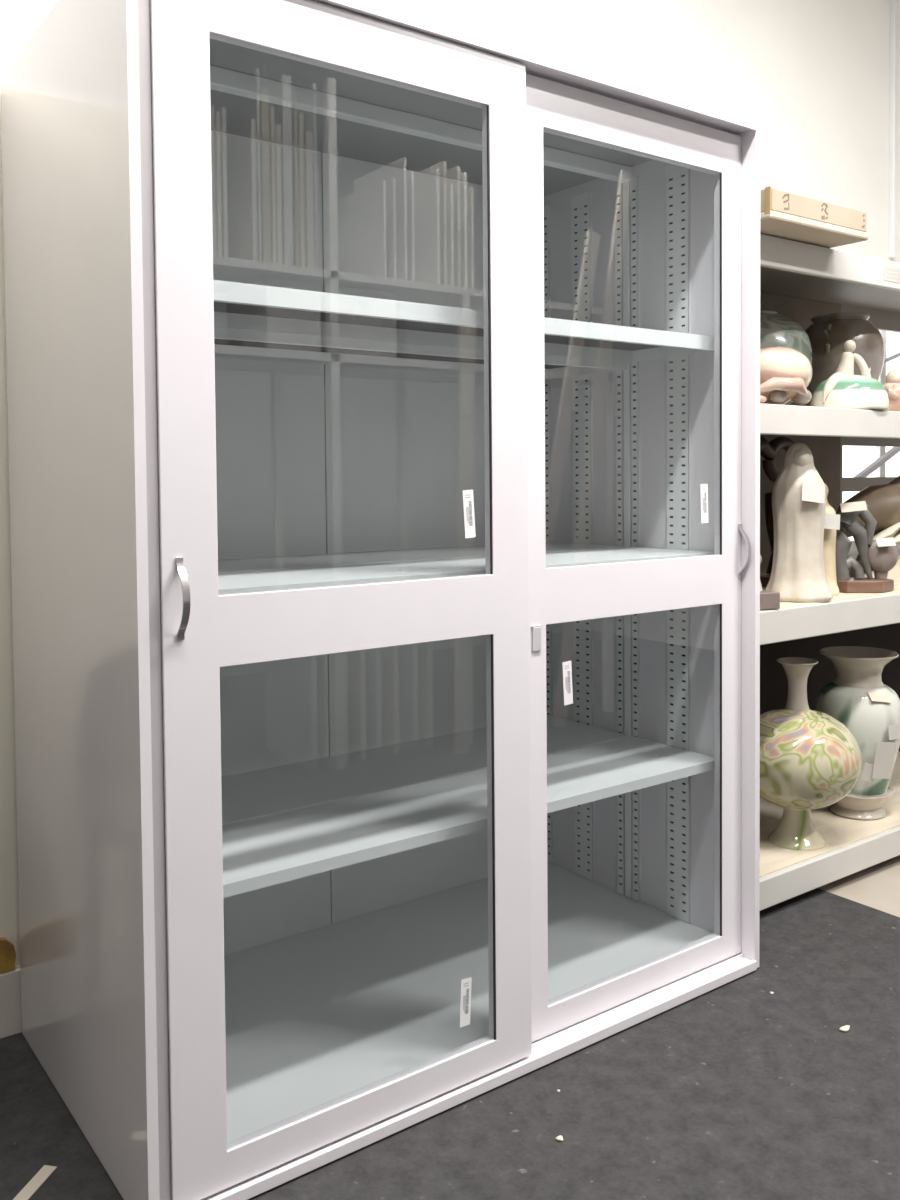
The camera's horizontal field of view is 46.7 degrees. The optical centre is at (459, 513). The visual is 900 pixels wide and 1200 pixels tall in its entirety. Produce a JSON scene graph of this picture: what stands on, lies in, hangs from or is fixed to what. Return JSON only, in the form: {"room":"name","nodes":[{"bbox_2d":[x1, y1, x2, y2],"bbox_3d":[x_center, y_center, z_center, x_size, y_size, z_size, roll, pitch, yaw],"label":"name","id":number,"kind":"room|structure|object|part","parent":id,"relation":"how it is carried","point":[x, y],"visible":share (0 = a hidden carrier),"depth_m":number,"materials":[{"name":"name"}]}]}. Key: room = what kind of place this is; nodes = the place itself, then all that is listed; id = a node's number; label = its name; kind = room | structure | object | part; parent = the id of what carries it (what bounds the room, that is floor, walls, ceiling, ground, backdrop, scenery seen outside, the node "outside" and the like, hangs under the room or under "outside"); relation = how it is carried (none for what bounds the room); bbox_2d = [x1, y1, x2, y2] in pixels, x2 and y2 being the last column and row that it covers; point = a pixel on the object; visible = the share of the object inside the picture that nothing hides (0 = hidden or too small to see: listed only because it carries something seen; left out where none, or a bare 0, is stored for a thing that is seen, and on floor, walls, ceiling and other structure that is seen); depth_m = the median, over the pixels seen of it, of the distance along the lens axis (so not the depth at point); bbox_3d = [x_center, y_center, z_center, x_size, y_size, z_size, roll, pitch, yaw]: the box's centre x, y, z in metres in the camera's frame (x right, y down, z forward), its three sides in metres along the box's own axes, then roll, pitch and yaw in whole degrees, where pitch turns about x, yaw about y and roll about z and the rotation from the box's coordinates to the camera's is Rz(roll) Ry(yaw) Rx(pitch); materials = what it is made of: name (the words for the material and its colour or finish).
{"room":"museum storage room","nodes":[
{"label":"museum storage room","id":0,"kind":"room"},
{"bbox_2d":[0,0,899,570],"bbox_3d":[-0.116,-0.494,2.645,7.400,3.150,0.120,-2,2,-36],"label":"wall","id":1,"kind":"structure","parent":0,"point":[815,73],"depth_m":3.38,"materials":[{"name":"paint"}]},
{"bbox_2d":[0,98,19,965],"bbox_3d":[-1.800,0.066,1.331,2.900,1.698,0.013,-2,2,-36],"label":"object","id":2,"kind":"structure","parent":1,"relation":"attached to","point":[9,894],"depth_m":2.01,"materials":[{"name":"white paint"}]},
{"bbox_2d":[0,965,21,1037],"bbox_3d":[-1.788,0.979,1.354,2.900,0.130,0.030,-2,2,-36],"label":"baseboard","id":3,"kind":"structure","parent":1,"relation":"attached to","point":[10,983],"depth_m":2.02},
{"bbox_2d":[0,937,15,973],"bbox_3d":[-0.907,0.847,1.994,0.109,0.076,0.015,-2,2,-36],"label":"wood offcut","id":4,"kind":"object","parent":3,"relation":"on","point":[7,950],"visible":1,"depth_m":2.01,"materials":[{"name":"brown wood"}]},
{"bbox_2d":[842,330,899,550],"bbox_3d":[1.816,-0.402,4.041,1.440,1.040,0.040,-2,2,-36],"label":"window","id":5,"kind":"structure","parent":1,"relation":"in","point":[856,459],"depth_m":3.82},
{"bbox_3d":[1.395,-0.388,3.729,0.332,0.980,0.006,-2,2,-36],"label":"pane","id":6,"kind":"part","parent":5,"relation":"part of","materials":[{"name":"clear glass"}]},
{"bbox_3d":[1.962,-0.406,4.149,1.017,0.980,0.006,-2,2,-36],"label":"pane","id":7,"kind":"part","parent":5,"relation":"part of","materials":[{"name":"glass"}]},
{"bbox_2d":[889,0,897,258],"bbox_3d":[1.576,-1.477,3.784,0.025,1.090,0.020,-2,2,-36],"label":"trim","id":8,"kind":"structure","parent":1,"relation":"attached to","point":[893,130],"depth_m":3.78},
{"bbox_2d":[818,855,899,916],"bbox_3d":[1.311,1.084,0.785,7.200,0.094,4.635,-2,2,-36],"label":"floor","id":9,"kind":"structure","parent":0,"point":[877,886],"depth_m":2.72,"materials":[{"name":"beige tile"}]},
{"bbox_2d":[0,888,899,1199],"bbox_3d":[1.302,1.034,0.770,7.130,0.008,4.584,-2,2,-36],"label":"carpet","id":10,"kind":"object","parent":9,"relation":"on","point":[736,1090],"depth_m":1.75,"materials":[{"name":"grey carpet"}]},
{"bbox_3d":[-0.653,1.021,1.554,0.022,0.001,0.150,0,2,12],"label":"paper strip","id":11,"kind":"part","parent":10,"relation":"part of","materials":[{"name":"beige paper"}]},
{"bbox_2d":[0,0,759,1199],"bbox_3d":[-0.099,0.082,2.102,1.351,1.826,0.715,-2,2,-36],"label":"display cabinet","id":12,"kind":"object","parent":10,"relation":"on","point":[383,376],"visible":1,"depth_m":1.95,"materials":[{"name":"metal"}]},
{"bbox_3d":[-0.634,0.099,1.720,0.036,1.826,0.694,-2,2,-36],"label":"panel","id":13,"kind":"part","parent":12,"relation":"part of","materials":[{"name":"metal"}]},
{"bbox_3d":[-0.387,0.120,1.462,0.010,0.116,0.027,-2,2,-36],"label":"door handle","id":14,"kind":"part","parent":12,"relation":"part of","materials":[{"name":"silver metal"}]},
{"bbox_3d":[-0.566,0.075,2.183,0.636,1.750,0.028,-2,2,-36],"label":"panel","id":15,"kind":"part","parent":12,"relation":"part of","materials":[{"name":"glass"}]},
{"bbox_3d":[-0.152,0.104,1.666,0.671,1.767,0.022,-2,2,-36],"label":"door frame","id":16,"kind":"part","parent":12,"relation":"part of","materials":[{"name":"metal"}]},
{"bbox_3d":[-0.152,-0.290,1.650,0.505,0.804,0.004,-2,2,-36],"label":"glass pane","id":17,"kind":"part","parent":12,"relation":"part of","materials":[{"name":"clear glass"}]},
{"bbox_3d":[-0.046,0.058,2.567,0.650,1.750,0.028,-2,2,-36],"label":"panel","id":18,"kind":"part","parent":12,"relation":"part of","materials":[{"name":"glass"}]},
{"bbox_2d":[214,327,627,378],"bbox_3d":[-0.196,-0.343,2.214,1.275,0.030,0.282,-2,2,-36],"label":"shelf","id":19,"kind":"object","parent":12,"relation":"attached to","point":[228,342],"depth_m":2.28,"materials":[{"name":"metal"}]},
{"bbox_2d":[218,541,627,573],"bbox_3d":[-0.192,0.102,2.229,1.275,0.020,0.282,-2,2,-36],"label":"shelf","id":20,"kind":"object","parent":12,"relation":"attached to","point":[355,558],"depth_m":2.22,"materials":[{"name":"metal"}]},
{"bbox_2d":[221,715,628,825],"bbox_3d":[-0.188,0.558,2.244,1.275,0.020,0.282,-2,2,-36],"label":"shelf","id":21,"kind":"object","parent":12,"relation":"attached to","point":[250,795],"depth_m":2.23,"materials":[{"name":"metal"}]},
{"bbox_3d":[-0.132,-0.817,2.106,1.290,0.028,0.631,-2,2,-36],"label":"panel","id":22,"kind":"part","parent":12,"relation":"part of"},
{"bbox_2d":[213,280,713,361],"bbox_3d":[-0.025,-0.353,1.983,1.275,0.030,0.260,-2,2,-36],"label":"shelf","id":23,"kind":"object","parent":12,"relation":"attached to","point":[421,328],"depth_m":2.00,"materials":[{"name":"metal"}]},
{"bbox_2d":[218,547,713,593],"bbox_3d":[-0.021,0.109,1.998,1.275,0.020,0.260,-2,2,-36],"label":"shelf","id":24,"kind":"object","parent":12,"relation":"attached to","point":[236,582],"depth_m":1.91,"materials":[{"name":"metal"}]},
{"bbox_2d":[222,736,713,897],"bbox_3d":[-0.018,0.562,2.013,1.275,0.020,0.260,-2,2,-36],"label":"shelf","id":25,"kind":"object","parent":12,"relation":"attached to","point":[270,850],"depth_m":1.94,"materials":[{"name":"metal"}]},
{"bbox_3d":[-0.117,0.971,2.166,1.290,0.046,0.631,-2,2,-36],"label":"panel","id":26,"kind":"part","parent":12,"relation":"part of","materials":[{"name":"metal"}]},
{"bbox_3d":[0.092,0.990,1.884,1.318,0.022,0.068,-2,2,-36],"label":"rail","id":27,"kind":"part","parent":12,"relation":"part of","materials":[{"name":"metal"}]},
{"bbox_3d":[0.076,-0.806,1.826,1.318,0.036,0.066,-2,2,-36],"label":"header rail","id":28,"kind":"part","parent":12,"relation":"part of","materials":[{"name":"metal"}]},
{"bbox_3d":[0.352,-0.307,2.060,0.496,0.804,0.004,-2,2,-36],"label":"glass pane","id":29,"kind":"part","parent":12,"relation":"part of","materials":[{"name":"clear glass"}]},
{"bbox_3d":[0.332,0.087,2.061,0.675,1.767,0.022,-2,2,-36],"label":"door frame","id":30,"kind":"part","parent":12,"relation":"part of","materials":[{"name":"metal"}]},
{"bbox_3d":[0.425,0.064,2.503,0.030,1.826,0.694,-2,2,-36],"label":"panel","id":31,"kind":"part","parent":12,"relation":"part of","materials":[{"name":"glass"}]},
{"bbox_3d":[0.612,0.080,2.238,0.010,0.116,0.027,-2,2,-36],"label":"door handle","id":32,"kind":"part","parent":12,"relation":"part of","materials":[{"name":"silver metal"}]},
{"bbox_2d":[555,1135,562,1140],"bbox_3d":[0.163,1.008,1.683,0.012,0.006,0.011,-2,2,-36],"label":"crumb","id":33,"kind":"object","parent":10,"relation":"on","point":[558,1138],"visible":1,"depth_m":1.68,"materials":[{"name":"white"}]},
{"bbox_2d":[760,234,899,910],"bbox_3d":[1.220,0.136,3.167,1.948,1.646,0.515,-2,2,-36],"label":"storage rack","id":34,"kind":"object","parent":10,"relation":"on","point":[801,282],"visible":0.19,"depth_m":2.81,"materials":[{"name":"beige metal"}]},
{"bbox_2d":[760,391,766,402],"bbox_3d":[0.713,-0.303,2.523,0.070,0.076,0.054,-2,2,-36],"label":"figurine","id":35,"kind":"object","parent":34,"relation":"on","point":[763,399],"visible":0.06,"depth_m":2.51,"materials":[{"name":"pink ceramic"}]},
{"bbox_2d":[760,555,779,609],"bbox_3d":[0.688,0.084,2.541,0.145,0.291,0.110,-1,2,-16],"label":"figurine","id":36,"kind":"object","parent":34,"relation":"on","point":[768,599],"visible":0.03,"depth_m":2.51,"materials":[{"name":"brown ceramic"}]},
{"bbox_2d":[760,436,794,586],"bbox_3d":[0.936,-0.007,3.033,0.355,0.435,0.110,-2,2,-36],"label":"statue","id":37,"kind":"object","parent":34,"relation":"on","point":[768,450],"visible":0.35,"depth_m":3.01,"materials":[{"name":"brown wood"}]},
{"bbox_2d":[760,310,811,404],"bbox_3d":[0.824,-0.417,2.897,0.300,0.277,0.300,-2,2,-36],"label":"glazed pot","id":38,"kind":"object","parent":34,"relation":"on","point":[775,329],"visible":0.3,"depth_m":2.78,"materials":[{"name":"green ceramic"}]},
{"bbox_2d":[760,346,812,404],"bbox_3d":[0.784,-0.345,2.643,0.238,0.152,0.245,-2,2,-36],"label":"figurine","id":39,"kind":"object","parent":34,"relation":"on","point":[786,373],"visible":0.62,"depth_m":2.54,"materials":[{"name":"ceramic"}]},
{"bbox_2d":[765,443,832,602],"bbox_3d":[0.876,0.020,2.690,0.180,0.406,0.143,0,2,4],"label":"statue","id":40,"kind":"object","parent":34,"relation":"on","point":[798,573],"visible":0.94,"depth_m":2.65,"materials":[{"name":"beige ceramic"}]},
{"bbox_3d":[0.787,-0.228,3.073,1.134,0.876,0.007,-2,2,-36],"label":"panel","id":41,"kind":"part","parent":34,"relation":"part of","materials":[{"name":"white metal"}]},
{"bbox_2d":[760,657,861,850],"bbox_3d":[0.894,0.628,2.760,0.320,0.481,0.320,-2,2,-36],"label":"vase","id":42,"kind":"object","parent":34,"relation":"on","point":[809,759],"visible":0.91,"depth_m":2.66,"materials":[{"name":"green ceramic"}]},
{"bbox_2d":[760,186,868,247],"bbox_3d":[0.756,-0.699,2.547,0.385,0.070,0.300,-2,2,-36],"label":"cardboard box","id":43,"kind":"object","parent":34,"relation":"on","point":[783,214],"visible":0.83,"depth_m":2.43,"materials":[{"name":"beige cardboard"}]},
{"bbox_3d":[0.756,-0.708,2.546,0.377,0.050,0.292,-2,2,-36],"label":"box lid","id":44,"kind":"part","parent":43,"relation":"part of","materials":[{"name":"cardboard"}]},
{"bbox_2d":[760,210,868,247],"bbox_3d":[0.756,-0.674,2.548,0.385,0.020,0.300,-2,2,-36],"label":"tray","id":45,"kind":"object","parent":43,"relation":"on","point":[803,226],"depth_m":2.45,"materials":[{"name":"wood"}]},
{"bbox_2d":[760,751,899,910],"bbox_3d":[1.228,0.891,3.165,1.895,0.075,0.468,-2,2,-36],"label":"shelf","id":46,"kind":"object","parent":34,"relation":"attached to","point":[852,846],"depth_m":2.75,"materials":[{"name":"beige metal"}]},
{"bbox_2d":[760,586,899,644],"bbox_3d":[1.222,0.246,3.144,1.895,0.082,0.468,-2,2,-36],"label":"shelf","id":47,"kind":"object","parent":34,"relation":"attached to","point":[844,612],"depth_m":2.65,"materials":[{"name":"beige metal"}]},
{"bbox_2d":[760,403,899,446],"bbox_3d":[1.218,-0.251,3.128,1.895,0.074,0.468,-2,2,-36],"label":"shelf","id":48,"kind":"object","parent":34,"relation":"attached to","point":[812,426],"depth_m":2.67,"materials":[{"name":"beige metal"}]},
{"bbox_2d":[760,234,899,332],"bbox_3d":[1.215,-0.649,3.114,1.895,0.074,0.468,-2,2,-36],"label":"shelf","id":49,"kind":"object","parent":34,"relation":"attached to","point":[801,282],"depth_m":2.99,"materials":[{"name":"beige metal"}]},
{"bbox_2d":[823,483,839,595],"bbox_3d":[0.963,0.065,2.803,0.124,0.306,0.122,0,2,4],"label":"statue","id":50,"kind":"object","parent":34,"relation":"on","point":[832,520],"visible":0.3,"depth_m":2.77,"materials":[{"name":"ceramic"}]},
{"bbox_3d":[1.245,0.125,3.474,0.050,1.646,0.034,-2,2,-36],"label":"slotted post","id":51,"kind":"part","parent":34,"relation":"part of","materials":[{"name":"grey metal"}]},
{"bbox_2d":[806,313,884,400],"bbox_3d":[1.121,-0.432,3.071,0.274,0.293,0.244,-2,2,-36],"label":"jar","id":52,"kind":"object","parent":34,"relation":"on","point":[828,334],"visible":0.63,"depth_m":2.98,"materials":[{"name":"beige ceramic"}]},
{"bbox_3d":[1.050,-0.500,2.969,0.018,0.087,0.046,0,2,27],"label":"handle","id":53,"kind":"part","parent":52,"relation":"part of","materials":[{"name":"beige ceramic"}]},
{"bbox_2d":[810,340,888,410],"bbox_3d":[1.052,-0.371,2.812,0.203,0.189,0.183,-1,2,-2],"label":"figurine","id":54,"kind":"object","parent":34,"relation":"on","point":[842,389],"visible":0.92,"depth_m":2.75,"materials":[{"name":"white ceramic"}]},
{"bbox_2d":[815,646,899,819],"bbox_3d":[1.143,0.628,2.982,0.238,0.463,0.260,0,2,6],"label":"vase","id":55,"kind":"object","parent":34,"relation":"on","point":[858,697],"visible":0.85,"depth_m":2.91,"materials":[{"name":"beige ceramic"}]},
{"bbox_2d":[836,501,897,592],"bbox_3d":[1.111,0.089,2.880,0.200,0.250,0.107,0,2,4],"label":"sculpture","id":56,"kind":"object","parent":34,"relation":"on","point":[879,555],"visible":0.96,"depth_m":2.86,"materials":[{"name":"grey ceramic"}]},
{"bbox_2d":[836,475,899,585],"bbox_3d":[1.243,0.037,3.070,0.295,0.341,0.193,-1,2,-8],"label":"sculpture","id":57,"kind":"object","parent":34,"relation":"on","point":[883,501],"visible":0.33,"depth_m":3.02,"materials":[{"name":"beige ceramic"}]},
{"bbox_2d":[883,369,899,410],"bbox_3d":[1.214,-0.344,2.925,0.087,0.122,0.092,-1,2,-12],"label":"figurine","id":58,"kind":"object","parent":34,"relation":"on","point":[892,385],"visible":0.73,"depth_m":2.90,"materials":[{"name":"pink ceramic"}]},
{"bbox_2d":[839,1025,849,1031],"bbox_3d":[0.745,0.992,2.012,0.015,0.007,0.026,1,2,39],"label":"crumb","id":59,"kind":"object","parent":10,"relation":"on","point":[845,1028],"visible":1,"depth_m":2.01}
]}

